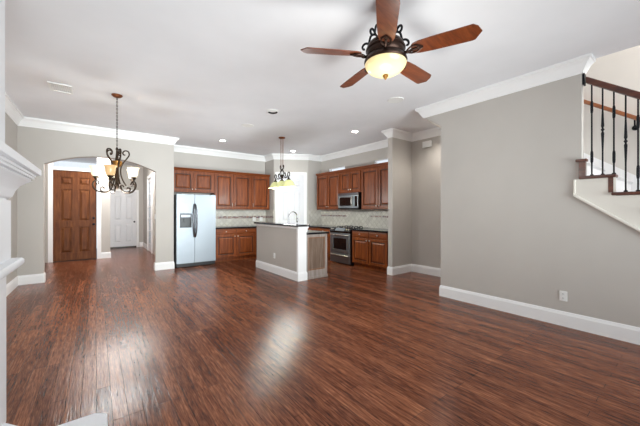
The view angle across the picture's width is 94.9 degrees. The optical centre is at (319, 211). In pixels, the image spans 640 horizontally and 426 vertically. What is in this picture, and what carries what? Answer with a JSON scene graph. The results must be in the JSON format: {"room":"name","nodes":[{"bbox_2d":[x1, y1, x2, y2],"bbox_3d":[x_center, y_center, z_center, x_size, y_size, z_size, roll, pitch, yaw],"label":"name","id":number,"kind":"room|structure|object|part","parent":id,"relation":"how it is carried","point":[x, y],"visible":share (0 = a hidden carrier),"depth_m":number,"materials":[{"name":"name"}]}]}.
{"room":"living room","nodes":[
{"label":"living room","id":0,"kind":"room"},
{"bbox_2d":[5,113,16,284],"bbox_3d":[-4.223,-0.185,3.572,0.120,3.050,15.400,0,0,-37],"label":"wall","id":1,"kind":"structure","parent":0,"point":[10,126],"depth_m":5.01,"materials":[{"name":"beige paint"}]},
{"bbox_2d":[6,272,45,296],"bbox_3d":[-3.921,1.254,3.573,0.364,0.172,4.996,0,0,-37],"label":"baseboard","id":2,"kind":"structure","parent":1,"relation":"attached to","point":[34,278],"depth_m":5.37,"materials":[{"name":"white paint"}]},
{"bbox_2d":[45,158,109,262],"bbox_3d":[-7.396,-0.185,9.043,1.458,3.050,2.550,0,0,-37],"label":"wall","id":3,"kind":"structure","parent":0,"point":[105,197],"depth_m":8.38,"materials":[{"name":"beige paint"}]},
{"bbox_2d":[48,158,100,262],"bbox_3d":[-6.680,-0.175,8.039,1.115,3.030,0.175,0,0,-37],"label":"door","id":4,"kind":"structure","parent":3,"relation":"in","point":[74,207],"depth_m":7.99,"materials":[{"name":"brown wood"}]},
{"bbox_2d":[101,252,110,258],"bbox_3d":[-6.875,1.254,9.398,0.231,0.172,2.516,0,0,-37],"label":"baseboard","id":5,"kind":"structure","parent":3,"relation":"attached to","point":[103,254],"depth_m":8.40,"materials":[{"name":"white paint"}]},
{"bbox_2d":[17,126,173,275],"bbox_3d":[-4.497,-0.185,6.159,2.578,3.050,0.150,0,0,-37],"label":"wall","id":6,"kind":"structure","parent":0,"point":[40,147],"depth_m":5.74,"materials":[{"name":"beige paint"}]},
{"bbox_2d":[154,261,174,270],"bbox_3d":[-3.619,1.254,6.828,0.402,0.172,0.182,0,0,-37],"label":"baseboard","id":7,"kind":"structure","parent":6,"relation":"attached to","point":[162,265],"depth_m":6.75,"materials":[{"name":"white paint"}]},
{"bbox_2d":[5,92,440,161],"bbox_3d":[-1.577,-1.630,5.756,6.738,0.160,5.630,0,0,-37],"label":"trim","id":8,"kind":"structure","parent":6,"relation":"attached to","point":[11,110],"depth_m":6.39,"materials":[{"name":"white paint"}]},
{"bbox_2d":[110,164,142,246],"bbox_3d":[-7.212,-0.185,10.860,1.275,3.050,0.120,0,0,-37],"label":"wall","id":9,"kind":"structure","parent":0,"point":[139,180],"depth_m":11.07,"materials":[{"name":"beige paint"}]},
{"bbox_2d":[110,189,138,247],"bbox_3d":[-7.217,0.270,10.797,0.950,2.140,0.135,0,0,-37],"label":"door","id":10,"kind":"structure","parent":9,"relation":"in","point":[122,205],"depth_m":10.80,"materials":[{"name":"white paint"}]},
{"bbox_2d":[143,167,154,254],"bbox_3d":[-5.116,-0.185,9.113,0.055,3.050,5.300,0,0,-37],"label":"wall","id":11,"kind":"structure","parent":0,"point":[146,172],"depth_m":10.46,"materials":[{"name":"beige paint"}]},
{"bbox_2d":[139,242,146,248],"bbox_3d":[-6.386,1.254,10.629,0.130,0.172,1.250,0,0,-37],"label":"baseboard","id":12,"kind":"structure","parent":11,"relation":"attached to","point":[141,244],"depth_m":11.07,"materials":[{"name":"white paint"}]},
{"bbox_2d":[147,173,152,253],"bbox_3d":[-5.633,0.070,9.756,0.070,2.540,1.050,0,0,-37],"label":"door","id":13,"kind":"structure","parent":11,"relation":"in","point":[149,181],"depth_m":9.75,"materials":[{"name":"white paint"}]},
{"bbox_2d":[174,152,264,225],"bbox_3d":[-2.835,-0.185,8.411,2.725,3.050,0.120,0,0,-37],"label":"wall","id":14,"kind":"structure","parent":0,"point":[185,160],"depth_m":8.26,"materials":[{"name":"beige paint"}]},
{"bbox_2d":[174,167,214,193],"bbox_3d":[-3.352,-0.797,7.712,1.045,0.614,0.362,0,0,-37],"label":"upper cabinet","id":15,"kind":"object","parent":14,"relation":"attached to","point":[186,180],"visible":0.94,"depth_m":7.61,"materials":[{"name":"brown wood"}]},
{"bbox_3d":[-3.473,-0.767,7.448,0.490,0.495,0.020,0,0,-37],"label":"door","id":16,"kind":"part","parent":15,"relation":"part of","materials":[{"name":"brown wood"}]},
{"bbox_3d":[-3.260,-1.072,7.591,1.045,0.064,0.051,0,0,-37],"label":"cornice","id":17,"kind":"part","parent":15,"relation":"part of","materials":[{"name":"brown wood"}]},
{"bbox_3d":[-3.066,-0.767,7.758,0.490,0.495,0.020,0,0,-37],"label":"door","id":18,"kind":"part","parent":15,"relation":"part of","materials":[{"name":"brown wood"}]},
{"bbox_2d":[212,170,251,209],"bbox_3d":[-2.513,-0.577,8.351,1.060,1.054,0.362,0,0,-37],"label":"upper cabinet","id":19,"kind":"object","parent":14,"relation":"attached to","point":[232,190],"visible":0.99,"depth_m":8.22,"materials":[{"name":"brown wood"}]},
{"bbox_3d":[-2.637,-0.547,8.084,0.497,0.935,0.020,0,0,-37],"label":"door","id":20,"kind":"part","parent":19,"relation":"part of","materials":[{"name":"brown wood"}]},
{"bbox_3d":[-2.421,-1.072,8.230,1.060,0.064,0.051,0,0,-37],"label":"cornice","id":21,"kind":"part","parent":19,"relation":"part of","materials":[{"name":"brown wood"}]},
{"bbox_3d":[-2.224,-0.547,8.399,0.497,0.935,0.020,0,0,-37],"label":"door","id":22,"kind":"part","parent":19,"relation":"part of","materials":[{"name":"brown wood"}]},
{"bbox_2d":[216,210,273,225],"bbox_3d":[-2.261,0.188,8.445,1.810,0.471,0.520,0,0,-37],"label":"tile backsplash","id":23,"kind":"structure","parent":14,"relation":"attached to","point":[223,217],"depth_m":8.71,"materials":[{"name":"tile"}]},
{"bbox_2d":[251,173,269,209],"bbox_3d":[-1.851,-0.577,8.854,0.600,1.054,0.362,0,0,-37],"label":"upper cabinet","id":24,"kind":"object","parent":14,"relation":"attached to","point":[259,182],"visible":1,"depth_m":8.72,"materials":[{"name":"brown wood"}]},
{"bbox_3d":[-1.759,-1.072,8.734,0.600,0.064,0.051,0,0,-37],"label":"cornice","id":25,"kind":"part","parent":24,"relation":"part of","materials":[{"name":"brown wood"}]},
{"bbox_2d":[265,160,273,209],"bbox_3d":[-1.542,-0.185,9.061,0.080,3.050,0.650,0,0,-37],"label":"wall","id":26,"kind":"structure","parent":0,"point":[269,165],"depth_m":8.95,"materials":[{"name":"beige paint"}]},
{"bbox_2d":[274,159,307,223],"bbox_3d":[-0.872,-0.185,8.879,1.027,3.050,0.090,0,0,-6],"label":"wall","id":27,"kind":"structure","parent":0,"point":[289,165],"depth_m":8.84,"materials":[{"name":"beige paint"}]},
{"bbox_2d":[275,172,306,223],"bbox_3d":[-0.868,0.083,8.844,0.940,2.515,0.060,0,0,-6],"label":"window","id":28,"kind":"structure","parent":27,"relation":"in","point":[287,200],"depth_m":8.84,"materials":[{"name":"white glass"}]},
{"bbox_2d":[308,160,320,223],"bbox_3d":[-0.125,-0.185,9.122,0.650,3.050,0.090,0,0,-37],"label":"wall","id":29,"kind":"structure","parent":0,"point":[314,167],"depth_m":8.99,"materials":[{"name":"beige paint"}]},
{"bbox_2d":[5,0,639,165],"bbox_3d":[-1.550,-1.810,5.669,7.200,0.200,15.700,0,0,-37],"label":"ceiling","id":30,"kind":"structure","parent":0,"point":[194,72],"depth_m":3.33,"materials":[{"name":"paint"}]},
{"bbox_2d":[47,81,72,94],"bbox_3d":[-3.587,-1.703,4.069,0.250,0.014,0.340,0,0,-37],"label":"ceiling vent","id":31,"kind":"object","parent":30,"relation":"in","point":[53,84],"visible":1,"depth_m":4.06,"materials":[{"name":"white plastic"}]},
{"bbox_2d":[89,93,139,193],"bbox_3d":[-3.002,-0.987,4.312,0.612,1.445,0.628,0,0,-37],"label":"chandelier","id":32,"kind":"object","parent":30,"relation":"hanging from","point":[112,171],"visible":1,"depth_m":4.27,"materials":[{"name":"black metal"}]},
{"bbox_3d":[-3.186,-0.568,4.182,0.162,0.145,0.162,0,0,-37],"label":"lamp shade","id":33,"kind":"part","parent":32,"relation":"part of","materials":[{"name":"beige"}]},
{"bbox_3d":[-3.108,-0.394,4.236,0.285,0.257,0.021,0,0,-34],"label":"arm","id":34,"kind":"part","parent":32,"relation":"part of","materials":[{"name":"brown metal"}]},
{"bbox_3d":[-2.914,-0.568,4.086,0.162,0.145,0.162,0,0,-37],"label":"lamp shade","id":35,"kind":"part","parent":32,"relation":"part of","materials":[{"name":"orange glass"}]},
{"bbox_3d":[-2.941,-0.393,4.176,0.021,0.258,0.286,0,0,-17],"label":"arm","id":36,"kind":"part","parent":32,"relation":"part of","materials":[{"name":"brown metal"}]},
{"bbox_3d":[-2.984,-1.292,4.321,0.018,0.766,0.018,0,0,8],"label":"chain","id":37,"kind":"part","parent":32,"relation":"part of","materials":[{"name":"brown metal"}]},
{"bbox_3d":[-2.833,-0.394,4.317,0.285,0.258,0.020,0,0,1],"label":"arm","id":38,"kind":"part","parent":32,"relation":"part of","materials":[{"name":"brown metal"}]},
{"bbox_3d":[-2.739,-0.568,4.315,0.162,0.145,0.162,0,0,-37],"label":"lamp shade","id":39,"kind":"part","parent":32,"relation":"part of","materials":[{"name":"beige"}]},
{"bbox_2d":[266,109,278,113],"bbox_3d":[-0.809,-1.698,5.002,0.210,0.034,0.210,0,0,-37],"label":"recessed light","id":40,"kind":"object","parent":30,"relation":"in","point":[270,111],"visible":1,"depth_m":5.02,"materials":[{"name":"white plastic"}]},
{"bbox_2d":[269,137,295,188],"bbox_3d":[-0.882,-1.129,6.806,0.344,1.162,0.944,0,0,-37],"label":"pendant","id":41,"kind":"object","parent":30,"relation":"hanging from","point":[281,184],"visible":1,"depth_m":6.73,"materials":[{"name":"brown metal"}]},
{"bbox_3d":[-1.063,-0.626,7.045,0.344,0.157,0.344,0,0,-37],"label":"lamp shade","id":42,"kind":"part","parent":41,"relation":"part of","materials":[{"name":"yellow glass"}]},
{"bbox_3d":[-0.882,-0.626,6.806,0.344,0.157,0.344,0,0,-37],"label":"lamp shade","id":43,"kind":"part","parent":41,"relation":"part of","materials":[{"name":"yellow glass"}]},
{"bbox_3d":[-0.881,-0.910,6.806,0.060,0.325,0.714,0,0,-37],"label":"scroll frame","id":44,"kind":"part","parent":41,"relation":"part of","materials":[{"name":"brown metal"}]},
{"bbox_3d":[-0.700,-0.626,6.567,0.344,0.157,0.344,0,0,-37],"label":"lamp shade","id":45,"kind":"part","parent":41,"relation":"part of","materials":[{"name":"yellow glass"}]},
{"bbox_2d":[301,0,482,87],"bbox_3d":[0.554,-1.387,2.430,1.283,0.644,1.305,0,0,-37],"label":"ceiling fan","id":46,"kind":"object","parent":30,"relation":"hanging from","point":[385,57],"visible":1,"depth_m":2.25,"materials":[{"name":"brown wood"}]},
{"bbox_3d":[0.088,-1.265,2.330,0.485,0.043,0.145,0,0,-6],"label":"blade","id":47,"kind":"part","parent":46,"relation":"part of","materials":[{"name":"brown wood"}]},
{"bbox_3d":[0.341,-1.265,2.791,0.145,0.043,0.485,0,0,-24],"label":"blade","id":48,"kind":"part","parent":46,"relation":"part of","materials":[{"name":"brown wood"}]},
{"bbox_3d":[0.317,-1.252,2.365,0.142,0.038,0.098,0,0,-37],"label":"blade arm","id":49,"kind":"part","parent":46,"relation":"part of","materials":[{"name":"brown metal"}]},
{"bbox_3d":[0.531,-1.153,2.386,0.332,0.095,0.332,0,0,-37],"label":"lamp shade","id":50,"kind":"part","parent":46,"relation":"part of","materials":[{"name":"beige glass"}]},
{"bbox_3d":[0.487,-1.252,2.175,0.082,0.038,0.157,0,0,11],"label":"blade arm","id":51,"kind":"part","parent":46,"relation":"part of","materials":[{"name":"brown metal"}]},
{"bbox_3d":[0.448,-1.265,1.947,0.145,0.043,0.485,0,0,12],"label":"blade","id":52,"kind":"part","parent":46,"relation":"part of","materials":[{"name":"brown wood"}]},
{"bbox_3d":[0.722,-1.252,2.281,0.089,0.038,0.147,0,0,-37],"label":"blade arm","id":53,"kind":"part","parent":46,"relation":"part of","materials":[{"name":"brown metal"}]},
{"bbox_3d":[0.857,-1.265,2.692,0.485,0.043,0.145,0,0,-42],"label":"blade","id":54,"kind":"part","parent":46,"relation":"part of","materials":[{"name":"brown wood"}]},
{"bbox_3d":[0.923,-1.265,2.171,0.485,0.043,0.145,0,0,30],"label":"blade","id":55,"kind":"part","parent":46,"relation":"part of","materials":[{"name":"brown wood"}]},
{"bbox_2d":[388,97,403,102],"bbox_3d":[1.162,-1.707,4.516,0.244,0.006,0.244,0,0,-37],"label":"ceiling speaker","id":56,"kind":"object","parent":30,"relation":"attached to","point":[394,99],"visible":1,"depth_m":4.50,"materials":[{"name":"white plastic"}]},
{"bbox_2d":[389,98,401,102],"bbox_3d":[1.162,-1.707,4.516,0.200,0.004,0.200,0,0,-37],"label":"grille","id":57,"kind":"object","parent":56,"relation":"attached to","point":[392,100],"depth_m":4.52,"materials":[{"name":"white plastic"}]},
{"bbox_2d":[6,247,639,425],"bbox_3d":[-1.550,1.390,5.669,7.200,0.100,15.700,0,0,-37],"label":"floor","id":58,"kind":"structure","parent":0,"point":[233,342],"depth_m":2.79,"materials":[{"name":"brown wood"}]},
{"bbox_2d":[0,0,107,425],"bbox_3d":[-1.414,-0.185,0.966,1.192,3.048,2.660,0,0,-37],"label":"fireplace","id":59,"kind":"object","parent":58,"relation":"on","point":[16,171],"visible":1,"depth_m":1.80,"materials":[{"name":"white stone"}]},
{"bbox_3d":[-1.589,0.349,0.833,0.751,0.091,2.310,0,0,-37],"label":"ledge moulding","id":60,"kind":"part","parent":59,"relation":"part of","materials":[{"name":"white stone"}]},
{"bbox_3d":[-1.579,-0.137,0.840,0.776,0.153,2.540,0,0,-37],"label":"cove moulding","id":61,"kind":"part","parent":59,"relation":"part of","materials":[{"name":"white paint"}]},
{"bbox_2d":[0,140,40,179],"bbox_3d":[-1.563,-0.258,0.852,0.816,0.089,2.660,0,0,-37],"label":"mantel shelf","id":62,"kind":"object","parent":59,"relation":"attached to","point":[12,164],"depth_m":1.58,"materials":[{"name":"white wood"}]},
{"bbox_2d":[174,193,215,267],"bbox_3d":[-3.218,0.453,7.440,0.910,1.750,0.901,0,0,-37],"label":"refrigerator","id":63,"kind":"object","parent":58,"relation":"on","point":[194,215],"visible":0.99,"depth_m":7.10,"materials":[{"name":"silver metal"}]},
{"bbox_3d":[-3.216,0.417,7.021,0.399,1.645,0.070,0,0,-37],"label":"freezer door","id":64,"kind":"part","parent":63,"relation":"part of","materials":[{"name":"silver metal"}]},
{"bbox_3d":[-3.031,0.223,7.072,0.041,0.816,0.095,0,0,-10],"label":"handle","id":65,"kind":"part","parent":63,"relation":"part of","materials":[{"name":"silver metal"}]},
{"bbox_3d":[-2.991,0.223,7.102,0.096,0.816,0.041,0,0,25],"label":"handle","id":66,"kind":"part","parent":63,"relation":"part of","materials":[{"name":"silver metal"}]},
{"bbox_3d":[-2.853,0.417,7.297,0.497,1.645,0.070,0,0,-37],"label":"door","id":67,"kind":"part","parent":63,"relation":"part of","materials":[{"name":"silver metal"}]},
{"bbox_2d":[215,228,255,261],"bbox_3d":[-2.451,0.902,8.225,1.150,0.874,0.637,0,0,-37],"label":"base cabinet","id":68,"kind":"object","parent":58,"relation":"on","point":[235,243],"visible":0.96,"depth_m":8.01,"materials":[{"name":"brown wood"}]},
{"bbox_3d":[-2.508,0.545,7.836,0.533,0.120,0.020,0,0,-37],"label":"drawer","id":69,"kind":"part","parent":68,"relation":"part of","materials":[{"name":"brown wood"}]},
{"bbox_3d":[-2.508,0.922,7.836,0.533,0.585,0.020,0,0,-37],"label":"door","id":70,"kind":"part","parent":68,"relation":"part of","materials":[{"name":"brown wood"}]},
{"bbox_2d":[216,225,256,228],"bbox_3d":[-2.218,0.444,8.405,1.770,0.038,0.633,0,0,-37],"label":"countertop","id":71,"kind":"structure","parent":68,"relation":"on","point":[246,226],"depth_m":8.22,"materials":[{"name":"black stone"}]},
{"bbox_3d":[-2.062,0.545,8.176,0.533,0.120,0.020,0,0,-37],"label":"drawer","id":72,"kind":"part","parent":68,"relation":"part of","materials":[{"name":"brown wood"}]},
{"bbox_3d":[-2.062,0.922,8.176,0.533,0.585,0.020,0,0,-37],"label":"door","id":73,"kind":"part","parent":68,"relation":"part of","materials":[{"name":"brown wood"}]},
{"bbox_2d":[255,228,256,257],"bbox_3d":[-1.753,0.902,8.756,0.600,0.874,0.637,0,0,-37],"label":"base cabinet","id":74,"kind":"object","parent":58,"relation":"on","point":[256,228],"visible":0.03,"depth_m":8.38,"materials":[{"name":"brown wood"}]},
{"bbox_2d":[256,224,327,281],"bbox_3d":[-0.686,0.818,6.559,0.755,1.045,1.874,0,0,-37],"label":"kitchen island","id":75,"kind":"object","parent":58,"relation":"on","point":[299,256],"visible":0.92,"depth_m":5.96,"materials":[{"name":"beige paint"}]},
{"bbox_3d":[-0.903,0.318,6.394,0.211,0.044,1.874,0,0,-37],"label":"trim","id":76,"kind":"part","parent":75,"relation":"part of","materials":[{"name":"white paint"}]},
{"bbox_3d":[-0.895,1.254,6.400,0.219,0.172,1.862,0,0,-37],"label":"baseboard","id":77,"kind":"part","parent":75,"relation":"part of","materials":[{"name":"white paint"}]},
{"bbox_2d":[254,222,309,226],"bbox_3d":[-0.896,0.276,6.383,0.315,0.037,1.955,0,0,-37],"label":"countertop","id":78,"kind":"structure","parent":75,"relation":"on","point":[266,223],"depth_m":6.03,"materials":[{"name":"black stone"}]},
{"bbox_3d":[-0.356,0.818,5.689,0.195,1.045,0.054,0,0,-37],"label":"post","id":79,"kind":"part","parent":75,"relation":"part of","materials":[{"name":"white paint"}]},
{"bbox_3d":[-0.077,0.843,5.910,0.414,0.655,0.008,0,0,-37],"label":"inset panel","id":80,"kind":"part","parent":75,"relation":"part of","materials":[{"name":"brown wood"}]},
{"bbox_3d":[-0.071,0.843,5.902,0.414,0.655,0.012,0,0,-37],"label":"inset moulding","id":81,"kind":"part","parent":75,"relation":"part of","materials":[{"name":"brown wood"}]},
{"bbox_2d":[306,230,328,234],"bbox_3d":[-0.582,0.439,6.607,0.563,0.038,1.820,0,0,-37],"label":"island countertop","id":82,"kind":"structure","parent":75,"relation":"on","point":[309,232],"depth_m":5.94,"materials":[{"name":"black stone"}]},
{"bbox_2d":[288,211,297,222],"bbox_3d":[-0.593,0.209,6.569,0.269,0.420,0.122,0,0,-37],"label":"faucet","id":83,"kind":"object","parent":82,"relation":"on","point":[291,211],"visible":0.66,"depth_m":6.61,"materials":[{"name":"silver metal"}]},
{"bbox_3d":[-0.060,0.899,5.906,0.536,0.879,0.036,0,0,-37],"label":"panel","id":84,"kind":"part","parent":75,"relation":"part of","materials":[{"name":"brown wood"}]},
{"bbox_2d":[308,227,330,260],"bbox_3d":[0.155,0.902,8.477,0.682,0.874,1.235,0,0,-37],"label":"base cabinet","id":85,"kind":"object","parent":58,"relation":"on","point":[309,228],"visible":0.15,"depth_m":7.91,"materials":[{"name":"brown wood"}]},
{"bbox_2d":[309,225,336,228],"bbox_3d":[0.153,0.444,8.483,0.678,0.038,1.255,0,0,-37],"label":"countertop","id":86,"kind":"structure","parent":85,"relation":"on","point":[313,226],"depth_m":8.22,"materials":[{"name":"black stone"}]},
{"bbox_3d":[0.101,0.545,8.057,0.020,0.120,0.576,0,0,-37],"label":"drawer","id":87,"kind":"part","parent":85,"relation":"part of","materials":[{"name":"brown wood"}]},
{"bbox_3d":[0.101,0.922,8.057,0.020,0.585,0.576,0,0,-37],"label":"door","id":88,"kind":"part","parent":85,"relation":"part of","materials":[{"name":"brown wood"}]},
{"bbox_2d":[330,225,367,265],"bbox_3d":[0.733,0.862,7.642,0.729,0.954,0.769,0,0,-37],"label":"range","id":89,"kind":"object","parent":58,"relation":"on","point":[340,236],"visible":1,"depth_m":7.42,"materials":[{"name":"silver metal"}]},
{"bbox_3d":[0.511,1.183,7.473,0.044,0.235,0.745,0,0,-37],"label":"warming drawer","id":90,"kind":"part","parent":89,"relation":"part of","materials":[{"name":"silver metal"}]},
{"bbox_3d":[0.511,0.802,7.473,0.044,0.505,0.745,0,0,-37],"label":"oven door","id":91,"kind":"part","parent":89,"relation":"part of","materials":[{"name":"silver metal"}]},
{"bbox_3d":[0.524,0.484,7.483,0.102,0.112,0.759,0,0,-37],"label":"control panel","id":92,"kind":"part","parent":89,"relation":"part of","materials":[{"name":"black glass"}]},
{"bbox_2d":[334,226,367,228],"bbox_3d":[0.792,0.436,7.687,0.580,0.036,0.769,0,0,-37],"label":"cooktop","id":93,"kind":"object","parent":89,"relation":"in","point":[343,227],"depth_m":7.58,"materials":[{"name":"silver glass"}]},
{"bbox_2d":[352,230,387,272],"bbox_3d":[1.354,0.902,6.902,0.682,0.874,1.125,0,0,-37],"label":"base cabinet","id":94,"kind":"object","parent":58,"relation":"on","point":[369,249],"visible":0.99,"depth_m":6.67,"materials":[{"name":"brown wood"}]},
{"bbox_3d":[0.951,0.922,6.940,0.020,0.585,0.520,0,0,-37],"label":"door","id":95,"kind":"part","parent":94,"relation":"part of","materials":[{"name":"brown wood"}]},
{"bbox_3d":[0.951,0.545,6.940,0.020,0.120,0.520,0,0,-37],"label":"drawer","id":96,"kind":"part","parent":94,"relation":"part of","materials":[{"name":"brown wood"}]},
{"bbox_2d":[350,228,387,232],"bbox_3d":[1.357,0.444,6.901,0.678,0.038,1.150,0,0,-37],"label":"countertop","id":97,"kind":"structure","parent":94,"relation":"on","point":[380,230],"depth_m":6.86,"materials":[{"name":"black stone"}]},
{"bbox_3d":[1.284,0.545,6.504,0.020,0.120,0.520,0,0,-37],"label":"drawer","id":98,"kind":"part","parent":94,"relation":"part of","materials":[{"name":"brown wood"}]},
{"bbox_3d":[1.284,0.922,6.504,0.020,0.585,0.520,0,0,-37],"label":"door","id":99,"kind":"part","parent":94,"relation":"part of","materials":[{"name":"brown wood"}]},
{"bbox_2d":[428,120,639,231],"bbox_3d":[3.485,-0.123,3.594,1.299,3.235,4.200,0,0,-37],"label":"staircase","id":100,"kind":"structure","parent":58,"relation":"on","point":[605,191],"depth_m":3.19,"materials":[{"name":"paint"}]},
{"bbox_3d":[3.576,0.644,2.450,0.030,1.702,2.268,0,0,-37],"label":"moulding","id":101,"kind":"part","parent":100,"relation":"part of","materials":[{"name":"paint"}]},
{"bbox_2d":[582,73,639,191],"bbox_3d":[3.548,-0.398,2.603,0.080,2.320,1.846,0,0,-37],"label":"stair railing","id":102,"kind":"object","parent":100,"relation":"on","point":[614,88],"visible":0.91,"depth_m":3.13,"materials":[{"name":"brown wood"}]},
{"bbox_3d":[3.556,-0.803,2.593,0.066,1.422,1.820,0,0,-37],"label":"handrail","id":103,"kind":"part","parent":102,"relation":"part of","materials":[{"name":"brown wood"}]},
{"bbox_3d":[4.176,-0.223,3.743,0.019,2.920,3.500,0,0,-37],"label":"wall skirting","id":104,"kind":"part","parent":100,"relation":"part of","materials":[{"name":"white paint"}]},
{"bbox_2d":[388,137,411,266],"bbox_3d":[1.746,-0.185,6.399,0.670,3.050,0.110,0,0,-37],"label":"wall","id":105,"kind":"structure","parent":0,"point":[399,150],"depth_m":6.30,"materials":[{"name":"beige paint"}]},
{"bbox_2d":[321,45,639,267],"bbox_3d":[2.960,-1.510,5.457,0.120,5.700,9.700,0,0,-37],"label":"wall","id":106,"kind":"structure","parent":0,"point":[621,68],"depth_m":4.23,"materials":[{"name":"beige paint"}]},
{"bbox_2d":[316,170,348,209],"bbox_3d":[0.335,-0.585,8.505,0.362,1.069,1.070,0,0,-37],"label":"upper cabinet","id":107,"kind":"object","parent":106,"relation":"attached to","point":[328,183],"visible":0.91,"depth_m":8.38,"materials":[{"name":"brown wood"}]},
{"bbox_3d":[0.067,-0.555,8.630,0.020,0.950,0.502,0,0,-37],"label":"door","id":108,"kind":"part","parent":107,"relation":"part of","materials":[{"name":"brown wood"}]},
{"bbox_3d":[0.214,-1.087,8.413,0.051,0.064,1.070,0,0,-37],"label":"cornice","id":109,"kind":"part","parent":107,"relation":"part of","materials":[{"name":"brown wood"}]},
{"bbox_3d":[0.385,-0.555,8.213,0.020,0.950,0.502,0,0,-37],"label":"door","id":110,"kind":"part","parent":107,"relation":"part of","materials":[{"name":"brown wood"}]},
{"bbox_2d":[309,209,387,228],"bbox_3d":[0.818,0.188,7.776,0.480,0.471,3.194,0,0,-37],"label":"tile backsplash","id":111,"kind":"structure","parent":106,"relation":"attached to","point":[370,218],"depth_m":8.09,"materials":[{"name":"tile"}]},
{"bbox_2d":[339,167,360,192],"bbox_3d":[0.899,-0.802,7.763,0.362,0.634,0.790,0,0,-37],"label":"upper cabinet","id":112,"kind":"object","parent":106,"relation":"attached to","point":[350,177],"visible":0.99,"depth_m":7.64,"materials":[{"name":"brown wood"}]},
{"bbox_3d":[0.674,-0.772,7.833,0.020,0.515,0.362,0,0,-37],"label":"door","id":113,"kind":"part","parent":112,"relation":"part of","materials":[{"name":"brown wood"}]},
{"bbox_2d":[338,192,360,208],"bbox_3d":[0.854,-0.268,7.734,0.463,0.425,0.765,0,0,-37],"label":"microwave","id":114,"kind":"object","parent":112,"relation":"attached to","point":[345,200],"visible":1,"depth_m":7.57,"materials":[{"name":"silver metal"}]},
{"bbox_3d":[0.679,-0.253,7.702,0.029,0.325,0.597,0,0,-37],"label":"door","id":115,"kind":"part","parent":114,"relation":"part of","materials":[{"name":"silver metal"}]},
{"bbox_3d":[0.910,-0.253,7.398,0.029,0.325,0.157,0,0,-37],"label":"control panel","id":116,"kind":"part","parent":114,"relation":"part of","materials":[{"name":"silver metal"}]},
{"bbox_3d":[0.779,-1.087,7.671,0.051,0.064,0.790,0,0,-37],"label":"cornice","id":117,"kind":"part","parent":112,"relation":"part of","materials":[{"name":"brown wood"}]},
{"bbox_3d":[0.907,-0.772,7.527,0.020,0.515,0.362,0,0,-37],"label":"door","id":118,"kind":"part","parent":112,"relation":"part of","materials":[{"name":"brown wood"}]},
{"bbox_2d":[360,162,387,208],"bbox_3d":[1.482,-0.585,6.997,0.362,1.069,1.130,0,0,-37],"label":"upper cabinet","id":119,"kind":"object","parent":106,"relation":"attached to","point":[374,177],"visible":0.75,"depth_m":7.00,"materials":[{"name":"brown wood"}]},
{"bbox_3d":[1.205,-0.555,7.135,0.020,0.950,0.532,0,0,-37],"label":"door","id":120,"kind":"part","parent":119,"relation":"part of","materials":[{"name":"brown wood"}]},
{"bbox_3d":[1.361,-1.087,6.906,0.051,0.064,1.130,0,0,-37],"label":"cornice","id":121,"kind":"part","parent":119,"relation":"part of","materials":[{"name":"brown wood"}]},
{"bbox_3d":[1.541,-0.555,6.694,0.020,0.950,0.532,0,0,-37],"label":"door","id":122,"kind":"part","parent":119,"relation":"part of","materials":[{"name":"brown wood"}]},
{"bbox_2d":[387,264,440,276],"bbox_3d":[2.153,1.254,5.852,0.686,0.172,1.506,0,0,-37],"label":"baseboard","id":123,"kind":"structure","parent":106,"relation":"attached to","point":[401,269],"depth_m":6.25,"materials":[{"name":"white paint"}]},
{"bbox_2d":[422,140,431,147],"bbox_3d":[2.267,-1.420,6.224,0.052,0.130,0.200,0,0,-37],"label":"door chime","id":124,"kind":"object","parent":106,"relation":"attached to","point":[425,144],"visible":1,"depth_m":6.19,"materials":[{"name":"white plastic"}]},
{"bbox_2d":[584,99,636,129],"bbox_3d":[4.269,-0.986,3.563,0.091,1.851,2.500,0,0,-37],"label":"wall handrail","id":125,"kind":"object","parent":106,"relation":"attached to","point":[618,112],"visible":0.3,"depth_m":3.91,"materials":[{"name":"brown wood"}]},
{"bbox_3d":[4.255,-0.986,3.552,0.055,1.851,2.500,0,0,-37],"label":"rail","id":126,"kind":"part","parent":125,"relation":"part of","materials":[{"name":"brown wood"}]},
{"bbox_2d":[426,74,639,326],"bbox_3d":[3.060,-0.185,3.240,0.105,3.050,4.250,0,0,-37],"label":"wall","id":127,"kind":"structure","parent":0,"point":[513,226],"depth_m":3.69,"materials":[{"name":"beige paint"}]},
{"bbox_2d":[415,53,595,119],"bbox_3d":[2.339,-1.630,4.105,0.205,0.160,2.200,0,0,-37],"label":"trim","id":128,"kind":"structure","parent":127,"relation":"attached to","point":[581,64],"depth_m":3.79,"materials":[{"name":"white paint"}]},
{"bbox_2d":[439,285,639,344],"bbox_3d":[3.140,1.254,3.122,0.121,0.172,3.966,0,0,-37],"label":"baseboard","id":129,"kind":"structure","parent":127,"relation":"attached to","point":[623,332],"depth_m":3.52,"materials":[{"name":"white paint"}]},
{"bbox_2d":[559,291,566,301],"bbox_3d":[2.841,0.990,3.431,0.012,0.115,0.072,0,0,-37],"label":"power outlet","id":130,"kind":"object","parent":127,"relation":"attached to","point":[562,294],"visible":1,"depth_m":3.43,"materials":[{"name":"white plastic"}]}
]}

